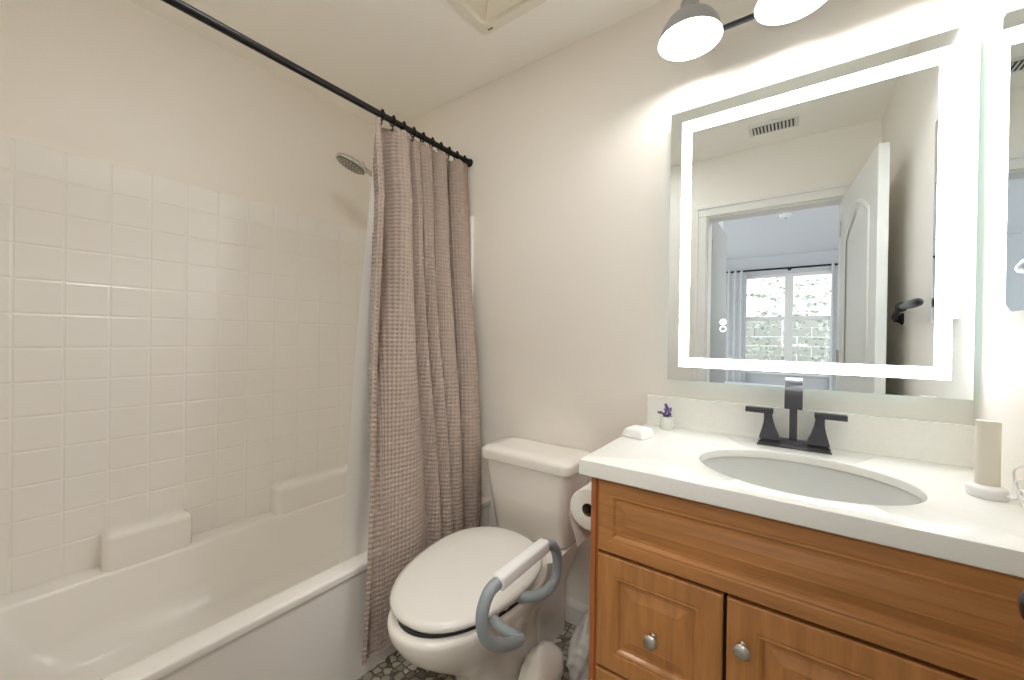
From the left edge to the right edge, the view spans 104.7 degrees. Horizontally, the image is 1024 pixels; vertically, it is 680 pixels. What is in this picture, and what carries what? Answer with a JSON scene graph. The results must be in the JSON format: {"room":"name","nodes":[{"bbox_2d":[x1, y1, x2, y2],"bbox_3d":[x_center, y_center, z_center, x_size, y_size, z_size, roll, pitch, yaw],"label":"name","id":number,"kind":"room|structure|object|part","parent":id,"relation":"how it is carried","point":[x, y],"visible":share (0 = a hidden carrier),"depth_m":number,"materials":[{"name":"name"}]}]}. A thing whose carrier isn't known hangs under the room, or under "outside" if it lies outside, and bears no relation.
{"room":"bathroom","nodes":[
{"label":"bathroom","id":0,"kind":"room"},
{"bbox_2d":[0,0,375,229],"bbox_3d":[-1.294,-0.058,1.823,0.120,2.440,1.560,1,0,36],"label":"wall","id":1,"kind":"structure","parent":0,"point":[116,82],"depth_m":1.58,"materials":[{"name":"paint"}]},
{"bbox_2d":[339,134,374,563],"bbox_3d":[-0.471,0.009,1.707,0.141,1.730,0.665,1,0,36],"label":"liner","id":2,"kind":"object","parent":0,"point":[356,509],"visible":0.08,"depth_m":1.52,"materials":[{"name":"white plastic"}]},
{"bbox_2d":[129,0,662,128],"bbox_3d":[-0.210,-1.309,1.120,2.664,0.100,1.680,1,0,36],"label":"ceiling","id":3,"kind":"structure","parent":0,"point":[407,59],"depth_m":1.66,"materials":[{"name":"paint"}]},
{"bbox_2d":[447,0,546,33],"bbox_3d":[-0.079,-1.244,1.389,0.336,0.029,0.336,1,0,36],"label":"exhaust fan","id":4,"kind":"object","parent":3,"relation":"attached to","point":[486,16],"visible":1,"depth_m":1.49,"materials":[{"name":"beige plastic"}]},
{"bbox_2d":[358,621,576,679],"bbox_3d":[-0.280,1.230,1.085,2.664,0.100,1.800,1,0,36],"label":"floor","id":5,"kind":"structure","parent":0,"point":[393,667],"depth_m":1.41,"materials":[{"name":"stone"}]},
{"bbox_2d":[0,135,489,679],"bbox_3d":[-0.902,0.268,1.541,0.860,1.803,1.557,1,0,36],"label":"shower surround","id":6,"kind":"object","parent":5,"relation":"on","point":[177,359],"visible":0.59,"depth_m":1.48,"materials":[{"name":"white tile"}]},
{"bbox_2d":[99,508,191,571],"bbox_3d":[-1.396,0.805,1.514,0.106,0.235,0.255,1,0,36],"label":"shelf","id":7,"kind":"object","parent":6,"relation":"attached to","point":[159,540],"depth_m":1.48,"materials":[{"name":"white ceramic"}]},
{"bbox_3d":[-1.238,0.112,1.779,0.027,1.503,1.549,1,0,36],"label":"surround panel","id":8,"kind":"part","parent":6,"relation":"part of","materials":[{"name":"white tile"}]},
{"bbox_2d":[0,494,367,679],"bbox_3d":[-0.934,0.935,1.550,0.778,0.328,1.539,1,0,36],"label":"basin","id":9,"kind":"object","parent":6,"relation":"in","point":[94,614],"depth_m":1.45,"materials":[{"name":"white ceramic"}]},
{"bbox_2d":[270,463,347,514],"bbox_3d":[-0.954,0.808,2.127,0.106,0.235,0.627,1,0,36],"label":"shelf","id":10,"kind":"object","parent":6,"relation":"attached to","point":[321,490],"depth_m":1.98,"materials":[{"name":"white ceramic"}]},
{"bbox_3d":[-0.492,0.121,2.187,0.705,1.500,0.029,1,0,36],"label":"surround panel","id":11,"kind":"part","parent":6,"relation":"part of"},
{"bbox_2d":[387,436,590,679],"bbox_3d":[-0.047,0.811,1.365,0.498,0.742,0.816,1,0,36],"label":"toilet","id":12,"kind":"object","parent":5,"relation":"on","point":[473,604],"visible":0.98,"depth_m":1.27,"materials":[{"name":"white ceramic"}]},
{"bbox_3d":[-0.141,0.752,1.288,0.412,0.059,0.528,1,0,36],"label":"seat lid","id":13,"kind":"part","parent":12,"relation":"part of","materials":[{"name":"white plastic"}]},
{"bbox_3d":[-0.113,0.987,1.312,0.372,0.390,0.654,1,0,36],"label":"bowl","id":14,"kind":"part","parent":12,"relation":"part of","materials":[{"name":"white ceramic"}]},
{"bbox_3d":[-0.003,0.703,1.114,0.132,0.232,0.394,1,0,36],"label":"support rail","id":15,"kind":"part","parent":12,"relation":"part of","materials":[{"name":"grey plastic"}]},
{"bbox_3d":[0.098,0.467,1.619,0.426,0.052,0.238,1,0,36],"label":"tank lid","id":16,"kind":"part","parent":12,"relation":"part of","materials":[{"name":"white ceramic"}]},
{"bbox_3d":[0.099,0.643,1.625,0.400,0.300,0.219,1,0,36],"label":"tank","id":17,"kind":"part","parent":12,"relation":"part of","materials":[{"name":"white ceramic"}]},
{"bbox_2d":[518,640,563,679],"bbox_3d":[0.096,1.101,1.318,0.116,0.160,0.220,1,0,36],"label":"toilet brush","id":18,"kind":"object","parent":5,"relation":"on","point":[545,661],"visible":1,"depth_m":1.29,"materials":[{"name":"white plastic"}]},
{"bbox_2d":[566,609,589,679],"bbox_3d":[0.281,1.077,1.395,0.151,0.212,0.271,1,0,36],"label":"plastic bag","id":19,"kind":"object","parent":5,"relation":"on","point":[577,663],"visible":0.41,"depth_m":1.31,"materials":[{"name":"grey plastic"}]},
{"bbox_2d":[589,477,1023,679],"bbox_3d":[0.668,0.775,0.998,0.792,0.838,0.557,1,0,36],"label":"vanity cabinet","id":20,"kind":"object","parent":5,"relation":"on","point":[681,588],"visible":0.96,"depth_m":0.80,"materials":[{"name":"brown wood"}]},
{"bbox_3d":[0.366,0.769,1.239,0.020,0.838,0.521,1,0,36],"label":"panel","id":21,"kind":"part","parent":20,"relation":"part of","materials":[{"name":"brown wood"}]},
{"bbox_3d":[0.337,0.969,0.946,0.289,0.246,0.021,1,0,36],"label":"drawer","id":22,"kind":"part","parent":20,"relation":"part of","materials":[{"name":"brown wood"}]},
{"bbox_3d":[0.325,0.702,0.922,0.032,0.032,0.032,1,0,36],"label":"knob","id":23,"kind":"part","parent":20,"relation":"part of","materials":[{"name":"silver metal"}]},
{"bbox_3d":[0.341,0.694,0.944,0.289,0.288,0.021,1,0,36],"label":"drawer","id":24,"kind":"part","parent":20,"relation":"part of","materials":[{"name":"brown wood"}]},
{"bbox_3d":[0.475,0.639,0.815,0.032,0.032,0.032,1,0,36],"label":"knob","id":25,"kind":"part","parent":20,"relation":"part of","materials":[{"name":"silver metal"}]},
{"bbox_2d":[579,394,1023,577],"bbox_3d":[0.671,0.371,1.012,0.818,0.326,0.569,1,0,36],"label":"countertop","id":26,"kind":"structure","parent":20,"relation":"on","point":[894,482],"depth_m":0.99,"materials":[{"name":"white stone"}]},
{"bbox_2d":[622,425,653,439],"bbox_3d":[0.404,0.293,1.264,0.080,0.031,0.074,1,0,-42],"label":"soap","id":27,"kind":"object","parent":26,"relation":"on","point":[638,432],"visible":1,"depth_m":1.24,"materials":[{"name":"white plastic"}]},
{"bbox_2d":[657,403,672,429],"bbox_3d":[0.537,0.264,1.373,0.043,0.092,0.044,1,0,-33],"label":"bud vase","id":28,"kind":"object","parent":26,"relation":"on","point":[666,421],"visible":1,"depth_m":1.36,"materials":[{"name":"white glass"}]},
{"bbox_2d":[660,415,672,429],"bbox_3d":[0.537,0.287,1.372,0.043,0.044,0.043,1,0,36],"label":"glass jar","id":29,"kind":"object","parent":28,"relation":"on","point":[666,421],"depth_m":1.36,"materials":[{"name":"white"}]},
{"bbox_2d":[745,377,847,454],"bbox_3d":[0.808,0.213,1.134,0.242,0.204,0.118,1,0,36],"label":"faucet","id":30,"kind":"object","parent":26,"relation":"on","point":[817,441],"visible":1,"depth_m":1.12,"materials":[{"name":"grey metal"}]},
{"bbox_3d":[0.761,0.250,1.201,0.089,0.089,0.047,1,0,36],"label":"handle","id":31,"kind":"part","parent":30,"relation":"part of","materials":[{"name":"grey metal"}]},
{"bbox_3d":[0.807,0.203,1.132,0.041,0.184,0.113,1,0,36],"label":"spout","id":32,"kind":"part","parent":30,"relation":"part of","materials":[{"name":"grey metal"}]},
{"bbox_3d":[0.826,0.304,1.160,0.178,0.022,0.054,1,0,36],"label":"plate","id":33,"kind":"part","parent":30,"relation":"part of","materials":[{"name":"grey metal"}]},
{"bbox_3d":[0.885,0.252,1.111,0.089,0.089,0.047,1,0,36],"label":"handle","id":34,"kind":"part","parent":30,"relation":"part of","materials":[{"name":"grey metal"}]},
{"bbox_2d":[702,456,922,505],"bbox_3d":[0.681,0.435,0.943,0.473,0.200,0.384,1,0,36],"label":"sink basin","id":35,"kind":"object","parent":26,"relation":"in","point":[790,474],"depth_m":1.05,"materials":[{"name":"white ceramic"}]},
{"bbox_2d":[965,419,1023,507],"bbox_3d":[0.919,0.242,0.723,0.072,0.153,0.251,1,0,36],"label":"charging stand","id":36,"kind":"object","parent":26,"relation":"on","point":[986,484],"visible":1,"depth_m":0.80,"materials":[{"name":"white plastic"}]},
{"bbox_3d":[0.978,0.233,0.812,0.035,0.133,0.022,1,0,36],"label":"post","id":37,"kind":"part","parent":36,"relation":"part of","materials":[{"name":"beige plastic"}]},
{"bbox_3d":[0.655,0.826,0.717,0.474,0.542,0.021,1,0,36],"label":"door","id":38,"kind":"part","parent":20,"relation":"part of","materials":[{"name":"brown wood"}]},
{"bbox_2d":[393,0,982,605],"bbox_3d":[0.229,-0.036,1.759,2.664,2.440,0.120,1,0,36],"label":"wall","id":39,"kind":"structure","parent":0,"point":[569,149],"depth_m":1.60,"materials":[{"name":"paint"}]},
{"bbox_2d":[335,153,371,176],"bbox_3d":[-0.681,-0.866,2.050,0.147,0.108,0.481,1,0,36],"label":"shower fixture","id":40,"kind":"object","parent":39,"relation":"attached to","point":[349,162],"visible":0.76,"depth_m":1.89,"materials":[{"name":"silver metal"}]},
{"bbox_3d":[-0.782,-0.844,1.914,0.131,0.057,0.129,1,0,36],"label":"spray plate","id":41,"kind":"part","parent":40,"relation":"part of","materials":[{"name":"grey metal"}]},
{"bbox_3d":[-0.641,-0.866,2.083,0.060,0.108,0.382,1,0,36],"label":"shower arm","id":42,"kind":"part","parent":40,"relation":"part of","materials":[{"name":"silver metal"}]},
{"bbox_2d":[565,596,589,625],"bbox_3d":[0.204,1.136,1.689,0.765,0.095,0.014,1,0,36],"label":"baseboard","id":43,"kind":"structure","parent":39,"relation":"attached to","point":[575,610],"depth_m":1.64,"materials":[{"name":"white paint"}]},
{"bbox_2d":[657,0,827,61],"bbox_3d":[0.787,-1.035,1.115,0.697,0.216,0.278,1,0,36],"label":"vanity light","id":44,"kind":"object","parent":39,"relation":"attached to","point":[696,28],"visible":1,"depth_m":1.21,"materials":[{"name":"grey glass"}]},
{"bbox_3d":[0.553,-0.973,1.228,0.049,0.060,0.049,1,0,36],"label":"bulb","id":45,"kind":"part","parent":44,"relation":"part of","materials":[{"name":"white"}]},
{"bbox_3d":[0.553,-0.994,1.228,0.187,0.125,0.187,1,0,36],"label":"lamp shade","id":46,"kind":"part","parent":44,"relation":"part of","materials":[{"name":"grey glass"}]},
{"bbox_3d":[0.768,-0.990,1.072,0.187,0.125,0.187,1,0,36],"label":"lamp shade","id":47,"kind":"part","parent":44,"relation":"part of","materials":[{"name":"grey glass"}]},
{"bbox_2d":[647,394,974,467],"bbox_3d":[0.835,0.263,1.232,0.813,0.107,0.021,1,0,36],"label":"backsplash","id":48,"kind":"structure","parent":39,"relation":"attached to","point":[947,443],"depth_m":1.13,"materials":[{"name":"white stone"}]},
{"bbox_2d":[667,21,980,399],"bbox_3d":[0.864,-0.324,1.203,0.729,0.937,0.038,1,0,36],"label":"led mirror","id":49,"kind":"object","parent":39,"relation":"attached to","point":[823,222],"visible":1,"depth_m":1.13,"materials":[{"name":"clear glass"}]},
{"bbox_2d":[974,0,1023,500],"bbox_3d":[0.768,-0.021,0.333,0.120,2.440,1.560,1,0,36],"label":"wall","id":50,"kind":"structure","parent":0,"point":[999,359],"depth_m":0.92,"materials":[{"name":"paint"}]},
{"bbox_2d":[997,0,1023,313],"bbox_3d":[1.001,-0.379,0.768,0.022,0.643,0.195,1,0,36],"label":"led mirror","id":51,"kind":"object","parent":50,"relation":"attached to","point":[1010,283],"visible":1,"depth_m":0.80,"materials":[{"name":"white glass"}]},
{"bbox_2d":[1015,259,1023,272],"bbox_3d":[0.752,-0.111,0.478,0.049,0.080,0.571,1,0,32],"label":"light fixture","id":52,"kind":"object","parent":50,"relation":"attached to","point":[1019,267],"visible":1,"depth_m":0.68,"materials":[{"name":"white metal"}]},
{"bbox_2d":[1018,590,1023,619],"bbox_3d":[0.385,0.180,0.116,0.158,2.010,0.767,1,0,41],"label":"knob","id":53,"kind":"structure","parent":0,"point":[1021,595],"depth_m":0.42,"materials":[{"name":"metal"}]},
{"bbox_3d":[-0.755,-0.043,0.397,2.664,2.440,0.120,1,0,36],"label":"wall","id":54,"kind":"structure","parent":0,"visible":0},
{"bbox_2d":[161,0,472,166],"bbox_3d":[-0.671,-0.903,1.377,0.042,0.042,1.558,1,0,36],"label":"curtain rod","id":55,"kind":"object","parent":54,"relation":"attached to","point":[180,5],"visible":0.85,"depth_m":1.30,"materials":[{"name":"black metal"}]},
{"bbox_2d":[380,109,384,124],"bbox_3d":[-0.523,-0.891,1.581,0.041,0.062,0.014,1,0,36],"label":"curtain ring","id":56,"kind":"object","parent":55,"relation":"hanging from","point":[382,110],"visible":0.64,"depth_m":1.57,"materials":[{"name":"black metal"}]},
{"bbox_2d":[390,115,395,130],"bbox_3d":[-0.492,-0.890,1.624,0.041,0.062,0.014,1,0,36],"label":"curtain ring","id":57,"kind":"object","parent":55,"relation":"hanging from","point":[393,116],"visible":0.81,"depth_m":1.62,"materials":[{"name":"black metal"}]},
{"bbox_2d":[410,127,416,141],"bbox_3d":[-0.430,-0.890,1.711,0.041,0.062,0.014,1,0,36],"label":"curtain ring","id":58,"kind":"object","parent":55,"relation":"hanging from","point":[414,128],"visible":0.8,"depth_m":1.71,"materials":[{"name":"black metal"}]},
{"bbox_2d":[361,117,481,665],"bbox_3d":[-0.375,0.100,1.659,0.292,1.952,0.712,1,0,36],"label":"shower curtain","id":59,"kind":"object","parent":58,"relation":"hanging from","point":[425,439],"visible":0.9,"depth_m":1.61,"materials":[{"name":"beige fabric"}]},
{"bbox_3d":[0.292,0.498,1.208,0.071,0.048,0.164,1,0,36],"label":"toilet paper holder","id":60,"kind":"object","parent":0,"visible":0},
{"bbox_2d":[570,481,591,546],"bbox_3d":[0.254,0.533,1.208,0.120,0.180,0.101,1,0,36],"label":"toilet paper roll","id":61,"kind":"object","parent":60,"relation":"hanging from","point":[580,518],"visible":0.41,"depth_m":1.19,"materials":[{"name":"white paper"}]}
]}

